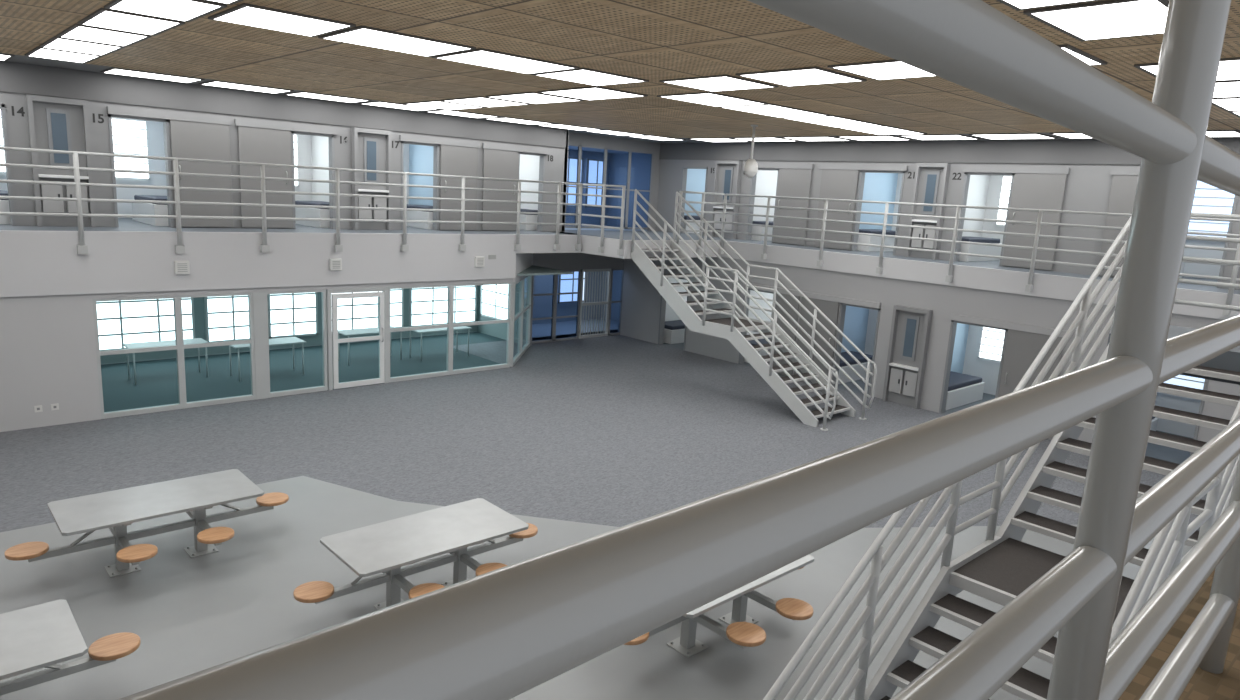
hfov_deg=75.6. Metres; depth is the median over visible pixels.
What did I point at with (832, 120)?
recessed light
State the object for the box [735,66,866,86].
recessed light
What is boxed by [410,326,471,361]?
meeting table
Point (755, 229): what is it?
bunk bed
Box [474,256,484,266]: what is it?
wall speaker
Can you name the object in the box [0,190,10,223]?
bunk bed
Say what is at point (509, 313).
window
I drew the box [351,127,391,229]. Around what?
door
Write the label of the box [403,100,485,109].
recessed light
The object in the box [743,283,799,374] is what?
door
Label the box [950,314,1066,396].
door
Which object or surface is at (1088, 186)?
wall
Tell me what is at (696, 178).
wall
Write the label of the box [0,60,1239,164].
trim
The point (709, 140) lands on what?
diffuser
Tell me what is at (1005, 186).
window
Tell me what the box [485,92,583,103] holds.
recessed light
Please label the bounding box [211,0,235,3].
diffuser
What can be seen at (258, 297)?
trim
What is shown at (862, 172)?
door frame
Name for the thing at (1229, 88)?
recessed light
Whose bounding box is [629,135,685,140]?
recessed light
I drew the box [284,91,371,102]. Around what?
recessed light
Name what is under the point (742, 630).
dining table
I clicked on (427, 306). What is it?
window
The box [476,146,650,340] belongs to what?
wall
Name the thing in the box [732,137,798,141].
recessed light
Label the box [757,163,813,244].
door
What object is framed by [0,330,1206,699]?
floor
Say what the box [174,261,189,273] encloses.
wall speaker
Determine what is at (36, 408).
power outlet
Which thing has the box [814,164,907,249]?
door
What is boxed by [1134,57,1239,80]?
recessed light
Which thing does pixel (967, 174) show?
door frame
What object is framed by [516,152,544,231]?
door frame
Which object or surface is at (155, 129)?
wall
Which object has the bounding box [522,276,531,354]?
window
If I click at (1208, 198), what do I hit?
window
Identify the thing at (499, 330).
wall
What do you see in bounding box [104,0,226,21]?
recessed light
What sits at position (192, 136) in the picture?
door
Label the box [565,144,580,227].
window
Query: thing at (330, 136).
door frame
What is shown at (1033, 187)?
door
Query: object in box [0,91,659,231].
wall
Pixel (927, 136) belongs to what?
recessed light
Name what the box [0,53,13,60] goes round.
recessed light
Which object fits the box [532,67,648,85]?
recessed light
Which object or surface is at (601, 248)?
railing
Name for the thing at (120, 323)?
window
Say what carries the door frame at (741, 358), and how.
in the wall at (640, 312)
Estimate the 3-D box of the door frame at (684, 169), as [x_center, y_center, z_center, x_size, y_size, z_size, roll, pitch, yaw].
[2.298,-4.600,24.708,0.190,2.050,1.050,-7,15,-42]
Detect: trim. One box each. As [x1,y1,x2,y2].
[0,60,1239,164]
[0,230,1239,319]
[253,292,267,399]
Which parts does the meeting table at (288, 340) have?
leg, leg, leg, leg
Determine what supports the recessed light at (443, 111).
in the ceiling
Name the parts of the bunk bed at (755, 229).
mattress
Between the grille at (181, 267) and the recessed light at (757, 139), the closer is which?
the grille at (181, 267)
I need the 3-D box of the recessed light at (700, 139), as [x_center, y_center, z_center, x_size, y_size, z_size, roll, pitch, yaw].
[2.772,-5.872,22.360,1.070,0.022,1.380,-7,15,-42]
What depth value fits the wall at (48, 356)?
13.44 m
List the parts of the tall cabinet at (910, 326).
slot glass, slot frame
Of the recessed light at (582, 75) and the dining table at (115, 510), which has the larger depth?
the recessed light at (582, 75)
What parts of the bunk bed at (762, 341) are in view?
mattress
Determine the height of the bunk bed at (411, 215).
0.540 m
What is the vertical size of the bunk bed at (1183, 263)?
0.540 m
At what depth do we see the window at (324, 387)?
16.37 m
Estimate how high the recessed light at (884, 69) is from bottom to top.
0.022 m
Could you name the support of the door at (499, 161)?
in the wall at (15, 103)
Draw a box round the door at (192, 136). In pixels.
[107,106,232,226]
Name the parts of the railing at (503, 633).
rail, rail, rail, post, rail, rail, post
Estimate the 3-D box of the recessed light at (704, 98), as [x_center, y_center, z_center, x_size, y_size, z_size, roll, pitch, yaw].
[1.544,-4.158,13.291,1.490,0.022,1.150,-7,15,-42]
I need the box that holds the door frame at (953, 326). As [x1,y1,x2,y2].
[939,320,1007,412]
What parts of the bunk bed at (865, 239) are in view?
mattress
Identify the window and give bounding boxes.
[0,112,5,173]
[92,296,183,418]
[96,298,194,350]
[112,118,150,179]
[178,293,255,408]
[204,295,248,341]
[265,290,327,397]
[267,292,317,338]
[294,134,299,186]
[331,289,403,329]
[388,284,451,382]
[409,286,476,326]
[451,282,512,374]
[480,284,507,319]
[510,277,523,366]
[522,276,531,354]
[532,275,555,343]
[533,275,535,304]
[554,269,581,340]
[558,272,586,303]
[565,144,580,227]
[566,157,583,206]
[577,145,605,228]
[585,159,607,207]
[604,148,630,228]
[608,268,623,335]
[626,150,653,228]
[977,327,1004,361]
[995,176,1011,225]
[1163,375,1204,389]
[1187,180,1234,236]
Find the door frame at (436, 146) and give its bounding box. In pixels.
[401,141,438,229]
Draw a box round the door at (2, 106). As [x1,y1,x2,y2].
[0,104,15,225]
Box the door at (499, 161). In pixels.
[482,143,548,230]
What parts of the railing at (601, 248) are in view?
post, rail, rail, rail, rail, rail, post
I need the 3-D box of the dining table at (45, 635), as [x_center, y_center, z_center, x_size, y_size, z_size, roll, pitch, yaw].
[-5.135,2.659,5.879,2.219,0.750,1.991,3,11,-2]
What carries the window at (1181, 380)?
in the wall at (1181, 403)
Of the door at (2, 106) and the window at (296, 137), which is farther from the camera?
the window at (296, 137)
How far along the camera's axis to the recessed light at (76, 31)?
10.12 m
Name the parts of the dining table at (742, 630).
stool seat, stool seat, stool seat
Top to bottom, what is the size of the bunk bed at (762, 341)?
0.540 m
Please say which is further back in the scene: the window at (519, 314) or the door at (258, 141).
the window at (519, 314)
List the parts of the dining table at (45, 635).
stool seat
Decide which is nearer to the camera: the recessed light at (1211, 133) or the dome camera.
the recessed light at (1211, 133)
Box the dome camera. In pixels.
[743,125,757,177]
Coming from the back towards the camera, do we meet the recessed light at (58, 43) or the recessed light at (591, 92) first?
the recessed light at (591, 92)
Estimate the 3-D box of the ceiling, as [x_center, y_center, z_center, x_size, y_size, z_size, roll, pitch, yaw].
[-0.411,-3.807,10.527,23.200,0.140,20.200,-7,15,-42]
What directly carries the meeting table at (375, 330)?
on the floor at (619, 430)
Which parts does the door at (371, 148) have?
slot glass, slot frame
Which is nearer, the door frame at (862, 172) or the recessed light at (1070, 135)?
the recessed light at (1070, 135)
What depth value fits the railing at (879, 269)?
16.97 m
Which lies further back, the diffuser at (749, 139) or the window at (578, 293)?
the window at (578, 293)
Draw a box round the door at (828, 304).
[794,291,880,380]
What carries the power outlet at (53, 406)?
attached to the wall at (48, 356)
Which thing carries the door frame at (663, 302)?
in the wall at (640, 312)
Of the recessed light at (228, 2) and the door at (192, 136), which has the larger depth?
the door at (192, 136)
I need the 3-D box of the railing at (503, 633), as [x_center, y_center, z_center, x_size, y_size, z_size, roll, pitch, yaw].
[1.532,-0.492,1.756,13.504,2.755,0.060,-8,15,-43]
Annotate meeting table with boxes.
[123,338,207,384]
[229,337,306,381]
[338,326,401,364]
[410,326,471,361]
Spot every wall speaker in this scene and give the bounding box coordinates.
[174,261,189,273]
[329,258,341,270]
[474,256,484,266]
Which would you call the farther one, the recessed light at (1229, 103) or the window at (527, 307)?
the window at (527, 307)
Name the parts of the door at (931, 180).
slot glass, slot frame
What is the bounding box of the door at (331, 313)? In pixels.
[326,287,387,389]
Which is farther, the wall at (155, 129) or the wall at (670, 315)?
the wall at (670, 315)
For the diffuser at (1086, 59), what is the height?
0.018 m
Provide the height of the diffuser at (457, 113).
0.018 m
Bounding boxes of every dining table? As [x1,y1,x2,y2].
[0,600,140,699]
[4,469,288,577]
[293,498,537,609]
[624,555,813,657]
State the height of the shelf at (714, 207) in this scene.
0.050 m
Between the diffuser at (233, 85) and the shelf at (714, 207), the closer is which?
the diffuser at (233, 85)
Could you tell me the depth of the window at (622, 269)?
25.02 m
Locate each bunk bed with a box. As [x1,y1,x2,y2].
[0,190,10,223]
[132,195,168,225]
[295,200,329,227]
[407,204,432,228]
[520,209,537,230]
[664,320,684,343]
[683,215,699,232]
[744,338,768,362]
[751,221,772,240]
[838,351,872,383]
[857,229,895,251]
[945,371,984,409]
[959,236,1001,261]
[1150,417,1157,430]
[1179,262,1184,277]
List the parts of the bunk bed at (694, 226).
mattress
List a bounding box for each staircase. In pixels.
[631,189,876,430]
[763,215,1239,699]
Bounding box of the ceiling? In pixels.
[0,0,1239,142]
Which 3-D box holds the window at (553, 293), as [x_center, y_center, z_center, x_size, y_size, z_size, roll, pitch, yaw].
[-2.289,-1.245,23.077,1.000,2.100,0.080,-7,15,-42]
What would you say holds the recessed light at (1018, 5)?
in the ceiling
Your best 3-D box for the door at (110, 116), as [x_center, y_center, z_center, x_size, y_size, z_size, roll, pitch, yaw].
[-9.124,-3.379,15.239,0.990,2.050,0.190,-7,15,-42]
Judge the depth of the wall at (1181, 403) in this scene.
17.01 m
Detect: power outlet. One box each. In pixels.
[34,405,42,411]
[51,403,58,410]
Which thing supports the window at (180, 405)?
in the wall at (48, 356)
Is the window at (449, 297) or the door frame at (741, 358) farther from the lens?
the door frame at (741, 358)
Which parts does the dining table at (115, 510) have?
stool seat, stool seat, stool seat, stool seat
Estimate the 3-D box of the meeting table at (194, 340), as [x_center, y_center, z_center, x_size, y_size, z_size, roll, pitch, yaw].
[-9.597,0.230,16.985,1.500,0.755,0.660,-7,15,-42]
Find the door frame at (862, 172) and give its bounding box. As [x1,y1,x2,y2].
[851,170,904,254]
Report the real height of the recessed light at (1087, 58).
0.022 m
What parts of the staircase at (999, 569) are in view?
post, post, handrail, handrail, handrail, handrail, post, post, handrail, handrail, post, handrail, handrail, post, handrail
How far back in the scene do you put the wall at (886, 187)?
22.42 m
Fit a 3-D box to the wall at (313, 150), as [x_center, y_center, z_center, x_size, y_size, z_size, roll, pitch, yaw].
[-7.701,-4.248,18.511,2.330,2.650,2.930,-7,15,-42]
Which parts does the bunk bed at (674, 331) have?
mattress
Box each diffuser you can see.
[0,55,9,59]
[202,82,286,92]
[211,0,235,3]
[432,111,494,117]
[490,118,550,123]
[589,131,638,135]
[630,136,678,139]
[666,77,770,90]
[694,139,747,141]
[735,138,791,141]
[789,137,848,140]
[842,136,906,139]
[1004,0,1088,8]
[1055,134,1090,137]
[1062,48,1099,64]
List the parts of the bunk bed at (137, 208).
mattress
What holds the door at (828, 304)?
in the wall at (640, 312)
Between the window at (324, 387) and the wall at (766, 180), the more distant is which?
the wall at (766, 180)
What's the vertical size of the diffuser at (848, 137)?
0.018 m
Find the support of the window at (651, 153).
in the wall at (15, 103)
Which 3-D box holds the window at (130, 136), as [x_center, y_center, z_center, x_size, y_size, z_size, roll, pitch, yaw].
[-10.845,-4.452,17.350,1.100,1.450,0.060,-7,15,-42]
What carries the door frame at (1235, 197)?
in the wall at (1088, 186)
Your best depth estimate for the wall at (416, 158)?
21.67 m
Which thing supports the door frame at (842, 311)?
in the wall at (640, 312)
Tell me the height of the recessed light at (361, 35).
0.022 m
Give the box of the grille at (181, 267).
[177,263,187,271]
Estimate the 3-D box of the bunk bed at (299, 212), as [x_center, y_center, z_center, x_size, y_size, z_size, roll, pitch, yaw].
[-7.050,-3.220,18.941,0.880,0.540,1.900,-7,15,-42]
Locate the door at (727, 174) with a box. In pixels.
[710,160,741,238]
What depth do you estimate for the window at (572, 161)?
26.30 m
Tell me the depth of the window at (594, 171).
26.93 m
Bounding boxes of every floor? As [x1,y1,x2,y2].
[0,218,1239,699]
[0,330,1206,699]
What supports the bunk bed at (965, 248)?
on the floor at (1203, 685)
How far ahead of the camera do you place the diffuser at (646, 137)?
22.80 m
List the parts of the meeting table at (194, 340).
leg, leg, leg, leg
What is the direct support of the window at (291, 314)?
in the wall at (499, 330)
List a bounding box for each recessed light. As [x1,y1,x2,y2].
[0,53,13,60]
[25,46,102,62]
[39,36,124,55]
[56,23,151,46]
[77,7,184,35]
[100,67,204,82]
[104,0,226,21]
[198,80,293,93]
[206,0,242,4]
[208,3,355,36]
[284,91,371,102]
[318,25,475,56]
[358,101,438,110]
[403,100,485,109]
[424,109,499,117]
[432,48,578,73]
[441,96,530,106]
[483,117,553,124]
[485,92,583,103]
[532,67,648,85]
[536,124,602,129]
[538,86,647,99]
[584,130,645,135]
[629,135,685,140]
[657,92,767,106]
[659,74,778,91]
[688,138,750,141]
[720,103,829,117]
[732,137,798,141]
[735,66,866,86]
[781,136,851,140]
[783,115,884,126]
[827,59,935,79]
[836,135,912,140]
[837,125,926,134]
[898,134,980,139]
[969,133,1057,138]
[997,0,1100,10]
[1023,0,1169,40]
[1050,132,1090,138]
[1057,44,1107,65]
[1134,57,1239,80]
[1206,130,1239,136]
[1212,97,1239,110]
[1213,80,1239,97]
[1228,111,1239,116]
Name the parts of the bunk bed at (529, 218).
mattress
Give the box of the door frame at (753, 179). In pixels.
[746,168,778,242]
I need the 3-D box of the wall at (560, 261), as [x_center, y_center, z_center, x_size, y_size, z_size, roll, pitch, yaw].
[-0.857,-1.750,24.158,4.950,2.830,0.400,-7,15,-42]
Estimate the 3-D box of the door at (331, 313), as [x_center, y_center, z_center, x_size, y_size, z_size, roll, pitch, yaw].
[-5.569,-0.258,17.044,1.340,2.130,0.214,-7,15,-42]
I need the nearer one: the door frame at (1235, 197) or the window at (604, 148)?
the door frame at (1235, 197)
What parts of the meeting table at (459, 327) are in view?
leg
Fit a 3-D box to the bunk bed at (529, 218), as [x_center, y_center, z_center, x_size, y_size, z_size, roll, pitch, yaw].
[-2.874,-3.733,22.743,0.880,0.540,1.900,-7,15,-42]
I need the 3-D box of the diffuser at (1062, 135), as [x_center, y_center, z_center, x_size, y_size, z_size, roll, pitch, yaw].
[9.246,-4.155,15.482,0.980,0.018,1.290,-7,15,-42]
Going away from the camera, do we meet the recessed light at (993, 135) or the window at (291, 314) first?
the recessed light at (993, 135)
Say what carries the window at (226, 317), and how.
in the wall at (499, 330)
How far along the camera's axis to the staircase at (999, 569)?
6.10 m
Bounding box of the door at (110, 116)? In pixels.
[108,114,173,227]
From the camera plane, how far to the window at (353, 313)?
21.88 m
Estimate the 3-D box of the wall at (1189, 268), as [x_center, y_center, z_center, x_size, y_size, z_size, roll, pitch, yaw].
[12.097,-2.743,16.494,2.930,2.650,2.580,-7,15,-42]
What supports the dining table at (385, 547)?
on the floor at (619, 430)
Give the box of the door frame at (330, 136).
[291,131,334,228]
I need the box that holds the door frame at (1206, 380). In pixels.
[1190,379,1208,455]
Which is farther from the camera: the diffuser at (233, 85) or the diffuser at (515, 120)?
the diffuser at (515, 120)
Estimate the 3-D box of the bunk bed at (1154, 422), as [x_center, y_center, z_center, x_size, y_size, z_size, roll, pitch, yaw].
[10.181,1.577,16.325,1.900,0.540,0.880,-7,15,-42]
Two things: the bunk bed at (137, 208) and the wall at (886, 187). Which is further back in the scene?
the wall at (886, 187)
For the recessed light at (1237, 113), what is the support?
in the ceiling
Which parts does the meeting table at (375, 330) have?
leg, leg, leg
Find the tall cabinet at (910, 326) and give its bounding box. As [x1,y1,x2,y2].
[882,305,932,408]
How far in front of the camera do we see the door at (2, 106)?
13.81 m
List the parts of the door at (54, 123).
slot frame, slot glass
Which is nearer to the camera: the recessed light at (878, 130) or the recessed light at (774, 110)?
the recessed light at (774, 110)
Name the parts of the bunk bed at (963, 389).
mattress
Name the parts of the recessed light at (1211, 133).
frame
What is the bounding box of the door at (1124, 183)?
[1098,168,1139,276]
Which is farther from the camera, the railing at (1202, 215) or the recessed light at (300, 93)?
the recessed light at (300, 93)
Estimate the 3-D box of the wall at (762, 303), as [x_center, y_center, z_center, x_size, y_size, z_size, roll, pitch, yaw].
[4.871,-0.919,22.290,2.930,2.550,2.180,-7,15,-42]
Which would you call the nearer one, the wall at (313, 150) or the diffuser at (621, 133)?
the wall at (313, 150)
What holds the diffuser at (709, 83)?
attached to the recessed light at (715, 83)
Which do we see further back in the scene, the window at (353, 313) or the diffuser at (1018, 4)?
the window at (353, 313)
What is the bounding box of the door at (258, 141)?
[234,119,337,227]
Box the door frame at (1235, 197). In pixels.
[1216,195,1237,287]
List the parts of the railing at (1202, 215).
rail, rail, rail, rail, rail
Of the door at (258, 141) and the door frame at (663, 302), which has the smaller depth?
the door at (258, 141)
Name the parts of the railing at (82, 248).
post, post, post, rail, rail, rail, rail, rail, post, post, post, post, post, post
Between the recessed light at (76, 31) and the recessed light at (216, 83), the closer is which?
the recessed light at (76, 31)
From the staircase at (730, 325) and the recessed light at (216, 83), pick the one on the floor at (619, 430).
the staircase at (730, 325)
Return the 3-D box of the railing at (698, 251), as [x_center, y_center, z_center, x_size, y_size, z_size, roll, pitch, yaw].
[2.100,-3.318,20.997,1.750,1.625,0.090,-7,15,-42]
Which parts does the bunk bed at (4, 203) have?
mattress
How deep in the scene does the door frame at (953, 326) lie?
17.45 m
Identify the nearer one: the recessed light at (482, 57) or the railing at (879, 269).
the recessed light at (482, 57)
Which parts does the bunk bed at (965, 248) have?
mattress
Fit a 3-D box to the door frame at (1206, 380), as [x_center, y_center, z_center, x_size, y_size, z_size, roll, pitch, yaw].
[9.996,1.102,14.637,0.190,2.100,1.100,-7,15,-42]
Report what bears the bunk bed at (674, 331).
on the floor at (619, 430)
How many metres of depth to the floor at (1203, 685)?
7.82 m
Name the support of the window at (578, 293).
in the wall at (560, 261)
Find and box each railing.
[0,147,582,253]
[117,0,1239,699]
[581,184,625,254]
[676,191,724,254]
[718,194,1239,315]
[1174,212,1239,310]
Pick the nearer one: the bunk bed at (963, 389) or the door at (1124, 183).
the door at (1124, 183)
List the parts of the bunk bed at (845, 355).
mattress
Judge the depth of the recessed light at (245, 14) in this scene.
8.49 m
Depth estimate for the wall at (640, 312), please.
18.32 m
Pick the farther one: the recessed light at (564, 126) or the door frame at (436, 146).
the recessed light at (564, 126)
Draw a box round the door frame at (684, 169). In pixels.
[680,167,707,235]
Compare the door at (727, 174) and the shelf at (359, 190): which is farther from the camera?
the door at (727, 174)
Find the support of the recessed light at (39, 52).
in the ceiling
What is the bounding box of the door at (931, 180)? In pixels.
[905,163,950,259]
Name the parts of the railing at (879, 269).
post, post, post, post, post, rail, rail, rail, rail, rail, post, post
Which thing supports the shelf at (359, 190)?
attached to the door at (371, 148)
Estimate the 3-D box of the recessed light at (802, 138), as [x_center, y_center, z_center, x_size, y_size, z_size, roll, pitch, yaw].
[4.930,-5.300,20.067,1.070,0.022,1.380,-7,15,-42]
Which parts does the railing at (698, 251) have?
post, rail, rail, rail, post, rail, rail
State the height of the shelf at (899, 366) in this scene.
0.050 m
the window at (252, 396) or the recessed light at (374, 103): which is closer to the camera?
the window at (252, 396)
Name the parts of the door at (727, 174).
slot glass, slot frame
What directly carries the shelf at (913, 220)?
attached to the door at (931, 180)
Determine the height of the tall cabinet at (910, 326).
2.240 m
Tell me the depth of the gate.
24.45 m
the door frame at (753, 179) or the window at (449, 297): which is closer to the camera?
the window at (449, 297)
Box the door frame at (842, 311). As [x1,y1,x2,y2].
[832,303,880,394]
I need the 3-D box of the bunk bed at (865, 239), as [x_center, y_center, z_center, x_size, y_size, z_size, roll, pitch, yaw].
[6.884,-2.985,21.716,1.900,0.540,0.880,-7,15,-42]
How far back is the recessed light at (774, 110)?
14.33 m
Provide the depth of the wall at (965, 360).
20.17 m
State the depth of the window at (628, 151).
24.70 m
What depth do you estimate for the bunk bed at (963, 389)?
18.65 m
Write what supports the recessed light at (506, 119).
in the ceiling
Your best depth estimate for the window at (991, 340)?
19.68 m
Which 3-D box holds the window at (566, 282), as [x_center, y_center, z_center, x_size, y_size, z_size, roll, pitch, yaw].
[-1.590,-2.400,27.075,1.200,1.600,0.060,-7,15,-42]
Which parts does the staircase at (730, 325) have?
post, post, post, post, post, handrail, handrail, post, handrail, handrail, handrail, post, post, handrail, post, handrail, handrail, handrail, handrail, post, post, rail, post, rail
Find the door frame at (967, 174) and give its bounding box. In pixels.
[954,172,1014,265]
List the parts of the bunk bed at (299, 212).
mattress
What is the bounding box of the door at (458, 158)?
[399,135,479,229]
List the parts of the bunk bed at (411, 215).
mattress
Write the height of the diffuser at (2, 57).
0.018 m
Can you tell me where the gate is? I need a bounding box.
[579,269,610,338]
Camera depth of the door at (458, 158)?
19.66 m
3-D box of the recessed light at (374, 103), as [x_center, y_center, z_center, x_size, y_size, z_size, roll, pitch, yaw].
[-4.845,-5.357,17.573,1.440,0.022,0.970,-7,15,-42]
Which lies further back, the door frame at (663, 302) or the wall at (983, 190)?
the door frame at (663, 302)
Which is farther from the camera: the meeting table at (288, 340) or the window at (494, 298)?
the window at (494, 298)
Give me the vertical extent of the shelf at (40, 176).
0.050 m
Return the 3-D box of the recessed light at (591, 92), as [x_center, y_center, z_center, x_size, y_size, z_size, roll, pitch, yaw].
[-0.465,-4.290,13.392,1.150,0.022,1.490,-7,15,-42]
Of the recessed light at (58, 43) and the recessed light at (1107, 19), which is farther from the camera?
the recessed light at (58, 43)
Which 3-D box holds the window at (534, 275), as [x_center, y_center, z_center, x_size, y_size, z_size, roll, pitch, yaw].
[-3.210,-2.201,25.600,1.200,1.600,0.060,-7,15,-42]
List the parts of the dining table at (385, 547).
stool seat, stool seat, stool seat, stool seat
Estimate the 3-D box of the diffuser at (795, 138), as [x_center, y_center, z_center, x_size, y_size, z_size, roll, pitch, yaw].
[4.930,-5.298,20.067,0.980,0.018,1.290,-7,15,-42]
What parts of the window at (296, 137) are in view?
pane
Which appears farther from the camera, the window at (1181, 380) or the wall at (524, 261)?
the wall at (524, 261)
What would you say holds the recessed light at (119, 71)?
in the ceiling
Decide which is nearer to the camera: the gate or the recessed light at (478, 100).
the recessed light at (478, 100)
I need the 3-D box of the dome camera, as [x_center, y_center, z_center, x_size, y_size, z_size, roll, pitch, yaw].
[2.900,-4.357,17.554,0.320,1.125,0.320,-7,15,-42]
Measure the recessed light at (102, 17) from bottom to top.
0.022 m
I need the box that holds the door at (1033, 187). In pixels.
[963,166,1069,269]
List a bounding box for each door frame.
[291,131,334,228]
[401,141,438,229]
[516,152,544,231]
[658,277,689,350]
[680,167,707,235]
[738,288,773,363]
[746,168,778,242]
[832,303,880,394]
[851,170,904,254]
[939,320,1007,412]
[954,172,1014,265]
[1190,379,1208,455]
[1216,195,1237,287]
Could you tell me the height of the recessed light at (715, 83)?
0.022 m
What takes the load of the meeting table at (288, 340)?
on the floor at (619, 430)
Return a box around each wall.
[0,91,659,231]
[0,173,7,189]
[0,278,513,431]
[100,265,573,363]
[116,121,166,217]
[295,134,328,201]
[403,144,433,205]
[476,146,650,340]
[514,253,532,281]
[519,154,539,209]
[522,253,623,345]
[620,257,1239,442]
[656,159,1239,289]
[665,278,687,320]
[684,169,705,215]
[747,290,772,334]
[753,170,777,220]
[841,305,999,394]
[859,173,902,230]
[962,175,1004,243]
[1155,392,1200,437]
[1183,239,1224,279]
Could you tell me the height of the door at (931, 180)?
2.240 m
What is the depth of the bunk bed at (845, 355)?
20.54 m
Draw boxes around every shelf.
[38,174,88,178]
[358,189,388,192]
[713,206,732,208]
[889,363,918,370]
[912,219,936,222]
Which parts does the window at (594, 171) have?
pane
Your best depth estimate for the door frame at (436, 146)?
19.32 m

